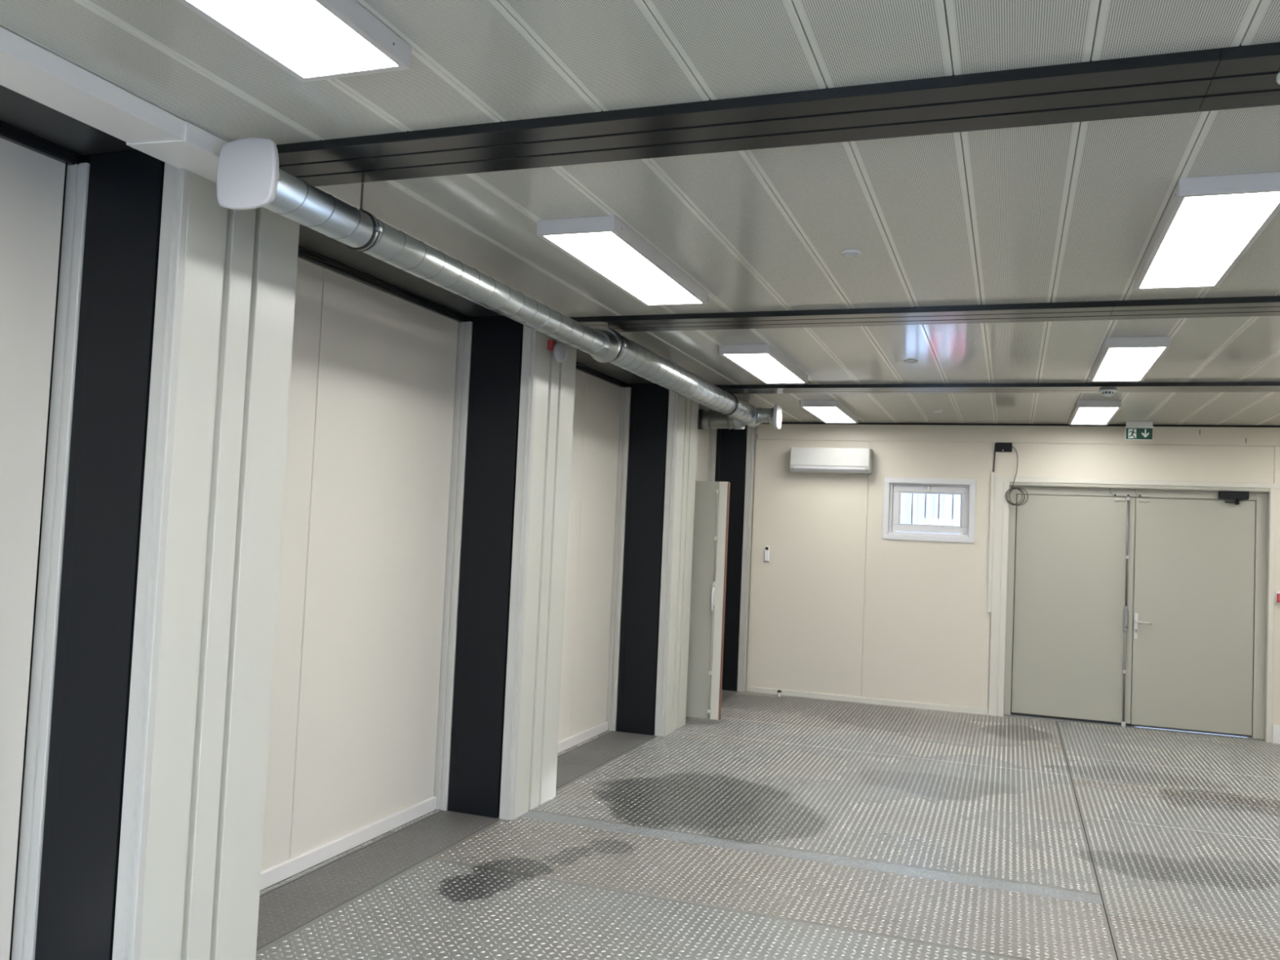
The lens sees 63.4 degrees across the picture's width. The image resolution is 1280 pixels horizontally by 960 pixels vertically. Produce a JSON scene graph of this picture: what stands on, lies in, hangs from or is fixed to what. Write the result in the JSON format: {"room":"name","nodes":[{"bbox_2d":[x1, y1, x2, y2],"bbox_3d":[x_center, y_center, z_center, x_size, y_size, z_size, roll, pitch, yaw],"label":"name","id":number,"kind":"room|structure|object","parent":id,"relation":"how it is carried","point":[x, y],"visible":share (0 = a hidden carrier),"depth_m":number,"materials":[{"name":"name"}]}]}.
{"room":"modular building interior","nodes":[
{"label":"modular building interior","id":0,"kind":"room"},
{"bbox_2d":[0,84,755,959],"bbox_3d":[-1.353,0.396,4.733,0.737,2.950,13.330,2,-3,20],"label":"wall","id":1,"kind":"structure","parent":0,"point":[308,540],"depth_m":3.69,"materials":[{"name":"white metal"}]},
{"bbox_2d":[259,720,608,890],"bbox_3d":[-1.041,1.812,6.034,0.019,0.070,9.810,2,-3,20],"label":"baseboard","id":2,"kind":"structure","parent":1,"relation":"attached to","point":[271,876],"depth_m":5.07,"materials":[{"name":"white"}]},
{"bbox_2d":[547,339,568,362],"bbox_3d":[-0.457,-0.731,5.974,0.062,0.118,0.245,2,-3,20],"label":"fire alarm","id":3,"kind":"object","parent":1,"relation":"attached to","point":[560,353],"visible":1,"depth_m":5.89,"materials":[{"name":"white plastic"}]},
{"bbox_2d":[564,348,568,360],"bbox_3d":[-0.446,-0.736,6.059,0.026,0.080,0.080,2,-3,20],"label":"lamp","id":4,"kind":"object","parent":3,"relation":"attached to","point":[566,354],"depth_m":6.06,"materials":[{"name":"white plastic"}]},
{"bbox_2d":[685,480,729,719],"bbox_3d":[0.507,1.021,9.315,0.783,2.090,1.122,2,-3,20],"label":"door","id":5,"kind":"structure","parent":1,"relation":"in","point":[711,513],"depth_m":8.76,"materials":[{"name":"beige metal"}]},
{"bbox_2d":[0,0,1279,425],"bbox_3d":[1.764,-1.001,3.543,7.435,0.200,13.630,2,-3,20],"label":"ceiling","id":6,"kind":"structure","parent":0,"point":[1070,211],"depth_m":3.25,"materials":[{"name":"white metal"}]},
{"bbox_2d":[0,26,228,182],"bbox_3d":[-2.211,-1.165,0.913,0.209,0.060,5.350,2,-3,20],"label":"duct","id":7,"kind":"object","parent":6,"relation":"attached to","point":[27,68],"visible":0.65,"depth_m":2.85,"materials":[{"name":"white plastic"}]},
{"bbox_2d":[177,0,411,82],"bbox_3d":[-0.912,-1.063,1.979,0.316,0.055,1.242,2,-3,20],"label":"ceiling light","id":8,"kind":"object","parent":6,"relation":"attached to","point":[310,40],"visible":1,"depth_m":2.37,"materials":[{"name":"white plastic"}]},
{"bbox_2d":[216,137,782,429],"bbox_3d":[-0.391,-0.744,6.109,1.166,0.263,6.342,2,-3,20],"label":"ventilation duct","id":9,"kind":"object","parent":6,"relation":"hanging from","point":[249,175],"visible":0.99,"depth_m":3.93,"materials":[{"name":"grey metal"}]},
{"bbox_2d":[536,215,707,306],"bbox_3d":[-0.032,-0.911,4.431,0.316,0.055,1.242,2,-3,20],"label":"ceiling light","id":10,"kind":"object","parent":6,"relation":"attached to","point":[606,246],"visible":1,"depth_m":4.22,"materials":[{"name":"white plastic"}]},
{"bbox_2d":[719,344,808,383],"bbox_3d":[0.844,-0.759,6.875,0.316,0.055,1.242,2,-3,20],"label":"ceiling light","id":11,"kind":"object","parent":6,"relation":"attached to","point":[764,362],"visible":1,"depth_m":6.66,"materials":[{"name":"white plastic"}]},
{"bbox_2d":[724,353,804,382],"bbox_3d":[0.843,-0.737,6.873,0.274,0.005,1.202,2,-3,20],"label":"diffuser","id":12,"kind":"object","parent":11,"relation":"attached to","point":[766,367],"depth_m":6.80,"materials":[{"name":"white plastic"}]},
{"bbox_2d":[275,41,1279,186],"bbox_3d":[1.605,-0.967,2.395,6.354,0.068,0.300,2,-3,20],"label":"ceiling beam","id":13,"kind":"structure","parent":6,"relation":"attached to","point":[1240,77],"depth_m":2.76,"materials":[{"name":"black metal"}]},
{"bbox_2d":[800,400,857,422],"bbox_3d":[1.717,-0.607,9.308,0.316,0.055,1.242,2,-3,20],"label":"ceiling light","id":14,"kind":"object","parent":6,"relation":"attached to","point":[828,411],"visible":1,"depth_m":9.07,"materials":[{"name":"white plastic"}]},
{"bbox_2d":[804,407,854,422],"bbox_3d":[1.716,-0.585,9.307,0.274,0.005,1.202,2,-3,20],"label":"diffuser","id":15,"kind":"object","parent":14,"relation":"attached to","point":[827,415],"depth_m":9.27,"materials":[{"name":"white plastic"}]},
{"bbox_2d":[840,248,862,257],"bbox_3d":[0.846,-0.904,4.146,0.082,0.018,0.082,2,-3,20],"label":"ceiling sensor","id":16,"kind":"object","parent":6,"relation":"attached to","point":[850,252],"visible":1,"depth_m":4.12,"materials":[{"name":"white plastic"}]},
{"bbox_2d":[904,360,917,364],"bbox_3d":[1.727,-0.751,6.602,0.082,0.018,0.082,2,-3,20],"label":"ceiling sensor","id":17,"kind":"object","parent":6,"relation":"attached to","point":[910,362],"visible":1,"depth_m":6.58,"materials":[{"name":"white plastic"}]},
{"bbox_2d":[570,295,1279,332],"bbox_3d":[2.475,-0.816,4.822,6.354,0.068,0.300,2,-3,20],"label":"ceiling beam","id":18,"kind":"structure","parent":6,"relation":"attached to","point":[1247,306],"depth_m":5.11,"materials":[{"name":"black metal"}]},
{"bbox_2d":[933,409,942,412],"bbox_3d":[2.603,-0.599,9.043,0.082,0.018,0.082,2,-3,20],"label":"ceiling sensor","id":19,"kind":"object","parent":6,"relation":"attached to","point":[935,411],"visible":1,"depth_m":9.02,"materials":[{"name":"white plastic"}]},
{"bbox_2d":[715,380,1279,393],"bbox_3d":[3.344,-0.665,7.244,6.354,0.068,0.300,2,-3,20],"label":"ceiling beam","id":20,"kind":"structure","parent":6,"relation":"attached to","point":[1144,387],"depth_m":7.41,"materials":[{"name":"black metal"}]},
{"bbox_2d":[1068,400,1121,425],"bbox_3d":[3.755,-0.552,8.574,0.316,0.055,1.242,2,-3,20],"label":"ceiling light","id":21,"kind":"object","parent":6,"relation":"attached to","point":[1085,411],"visible":1,"depth_m":8.29,"materials":[{"name":"white plastic"}]},
{"bbox_2d":[1071,407,1118,424],"bbox_3d":[3.754,-0.530,8.573,0.274,0.005,1.202,2,-3,20],"label":"diffuser","id":22,"kind":"object","parent":21,"relation":"attached to","point":[1080,415],"depth_m":8.52,"materials":[{"name":"white plastic"}]},
{"bbox_2d":[1099,388,1116,396],"bbox_3d":[3.285,-0.608,7.267,0.112,0.049,0.112,2,-3,20],"label":"smoke detector","id":23,"kind":"object","parent":6,"relation":"attached to","point":[1106,392],"visible":1,"depth_m":7.23,"materials":[{"name":"white plastic"}]},
{"bbox_2d":[1089,336,1170,381],"bbox_3d":[2.882,-0.704,6.140,0.316,0.055,1.242,2,-3,20],"label":"ceiling light","id":24,"kind":"object","parent":6,"relation":"attached to","point":[1119,358],"visible":1,"depth_m":5.91,"materials":[{"name":"white plastic"}]},
{"bbox_2d":[1093,347,1164,380],"bbox_3d":[2.881,-0.682,6.139,0.274,0.005,1.202,2,-3,20],"label":"diffuser","id":25,"kind":"object","parent":24,"relation":"attached to","point":[1112,363],"depth_m":6.06,"materials":[{"name":"white plastic"}]},
{"bbox_2d":[1124,421,1154,439],"bbox_3d":[4.442,-0.438,9.214,0.238,0.164,0.068,2,-3,20],"label":"exit sign","id":26,"kind":"object","parent":6,"relation":"hanging from","point":[1135,430],"visible":1,"depth_m":9.20,"materials":[{"name":"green plastic"}]},
{"bbox_2d":[1133,171,1279,289],"bbox_3d":[2.006,-0.856,3.697,0.316,0.055,1.242,2,-3,20],"label":"ceiling light","id":27,"kind":"object","parent":6,"relation":"attached to","point":[1207,224],"visible":1,"depth_m":3.49,"materials":[{"name":"white plastic"}]},
{"bbox_2d":[1276,71,1279,84],"bbox_3d":[1.524,-0.913,2.373,0.112,0.049,0.112,2,-3,20],"label":"smoke detector","id":28,"kind":"object","parent":6,"relation":"attached to","point":[1278,73],"visible":1,"depth_m":2.39,"materials":[{"name":"white"}]},
{"bbox_2d":[255,689,1279,959],"bbox_3d":[1.636,1.902,3.408,7.435,0.122,13.630,2,-3,20],"label":"floor","id":29,"kind":"structure","parent":0,"point":[783,827],"depth_m":5.25,"materials":[{"name":"grey metal"}]},
{"bbox_2d":[777,689,781,696],"bbox_3d":[1.387,2.123,10.310,0.047,0.060,0.047,2,-3,20],"label":"door stop","id":30,"kind":"object","parent":29,"relation":"on","point":[779,691],"visible":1,"depth_m":10.30,"materials":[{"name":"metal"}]},
{"bbox_2d":[745,420,1279,724],"bbox_3d":[3.946,0.807,9.661,7.385,2.850,0.170,2,-3,20],"label":"wall","id":31,"kind":"structure","parent":0,"point":[837,606],"depth_m":10.08,"materials":[{"name":"beige metal"}]},
{"bbox_2d":[764,546,769,561],"bbox_3d":[1.290,0.753,10.523,0.052,0.155,0.026,2,-3,20],"label":"remote control","id":32,"kind":"object","parent":31,"relation":"attached to","point":[766,557],"visible":1,"depth_m":10.51,"materials":[{"name":"grey plastic"}]},
{"bbox_2d":[789,447,872,474],"bbox_3d":[1.893,-0.192,10.271,0.784,0.246,0.203,2,-3,20],"label":"air conditioner","id":33,"kind":"object","parent":31,"relation":"attached to","point":[802,460],"visible":1,"depth_m":10.18,"materials":[{"name":"white plastic"}]},
{"bbox_2d":[749,686,987,715],"bbox_3d":[2.192,2.152,10.119,2.295,0.054,0.014,2,-3,20],"label":"baseboard","id":34,"kind":"structure","parent":31,"relation":"attached to","point":[752,689],"depth_m":10.09,"materials":[{"name":"beige"}]},
{"bbox_2d":[882,477,976,542],"bbox_3d":[2.828,0.303,10.118,0.857,0.920,0.224,2,-3,20],"label":"window","id":35,"kind":"structure","parent":31,"relation":"in","point":[936,506],"depth_m":10.06,"materials":[{"name":"white plastic"}]},
{"bbox_2d":[986,471,995,613],"bbox_3d":[3.326,0.588,9.805,0.040,1.330,0.022,2,-3,20],"label":"conduit","id":36,"kind":"object","parent":31,"relation":"attached to","point":[993,473],"visible":1,"depth_m":9.80,"materials":[{"name":"grey plastic"}]},
{"bbox_2d":[995,442,1012,452],"bbox_3d":[3.447,-0.310,9.804,0.144,0.088,0.032,2,-3,20],"label":"control box","id":37,"kind":"object","parent":31,"relation":"attached to","point":[1000,446],"visible":1,"depth_m":9.79,"materials":[{"name":"black plastic"}]},
{"bbox_2d":[992,442,995,471],"bbox_3d":[3.371,-0.213,9.838,0.028,0.283,0.012,2,-3,20],"label":"cable","id":38,"kind":"object","parent":37,"relation":"attached to","point":[995,442],"visible":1,"depth_m":9.83,"materials":[{"name":"black plastic"}]},
{"bbox_2d":[1004,446,1028,505],"bbox_3d":[3.549,-0.041,9.740,0.203,0.562,0.032,2,-3,20],"label":"cable","id":39,"kind":"object","parent":37,"relation":"hanging from","point":[1012,487],"visible":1,"depth_m":9.74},
{"bbox_2d":[761,422,1279,427],"bbox_3d":[4.178,-0.506,9.573,6.354,0.016,0.012,2,-3,20],"label":"trim","id":40,"kind":"structure","parent":31,"relation":"attached to","point":[804,423],"depth_m":9.76,"materials":[{"name":"black metal"}]},
{"bbox_2d":[988,476,1279,742],"bbox_3d":[4.601,1.131,9.405,2.662,2.248,0.190,2,-3,20],"label":"door","id":41,"kind":"structure","parent":31,"relation":"in","point":[1137,604],"depth_m":9.43,"materials":[{"name":"grey metal"}]},
{"bbox_2d":[1271,724,1279,743],"bbox_3d":[6.249,2.211,8.644,1.692,0.155,0.045,2,-3,20],"label":"trim","id":42,"kind":"structure","parent":31,"relation":"attached to","point":[1275,728],"depth_m":8.90,"materials":[{"name":"white"}]},
{"bbox_2d":[1275,591,1279,604],"bbox_3d":[5.565,1.021,8.964,0.100,0.104,0.044,2,-3,20],"label":"fire alarm","id":43,"kind":"object","parent":31,"relation":"attached to","point":[1277,593],"visible":1,"depth_m":8.97,"materials":[{"name":"red plastic"}]},
{"label":"outside","id":44,"kind":"structure","parent":0,"visible":0},
{"bbox_3d":[-0.084,1.925,-0.090,120.000,0.360,120.000,2,-3,20],"label":"ground","id":45,"kind":"structure","parent":44,"visible":0},
{"bbox_2d":[900,527,968,534],"bbox_3d":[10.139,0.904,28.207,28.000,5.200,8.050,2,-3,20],"label":"window frame","id":46,"kind":"structure","parent":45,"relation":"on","point":[967,527],"depth_m":25.08,"materials":[{"name":"white plastic"}]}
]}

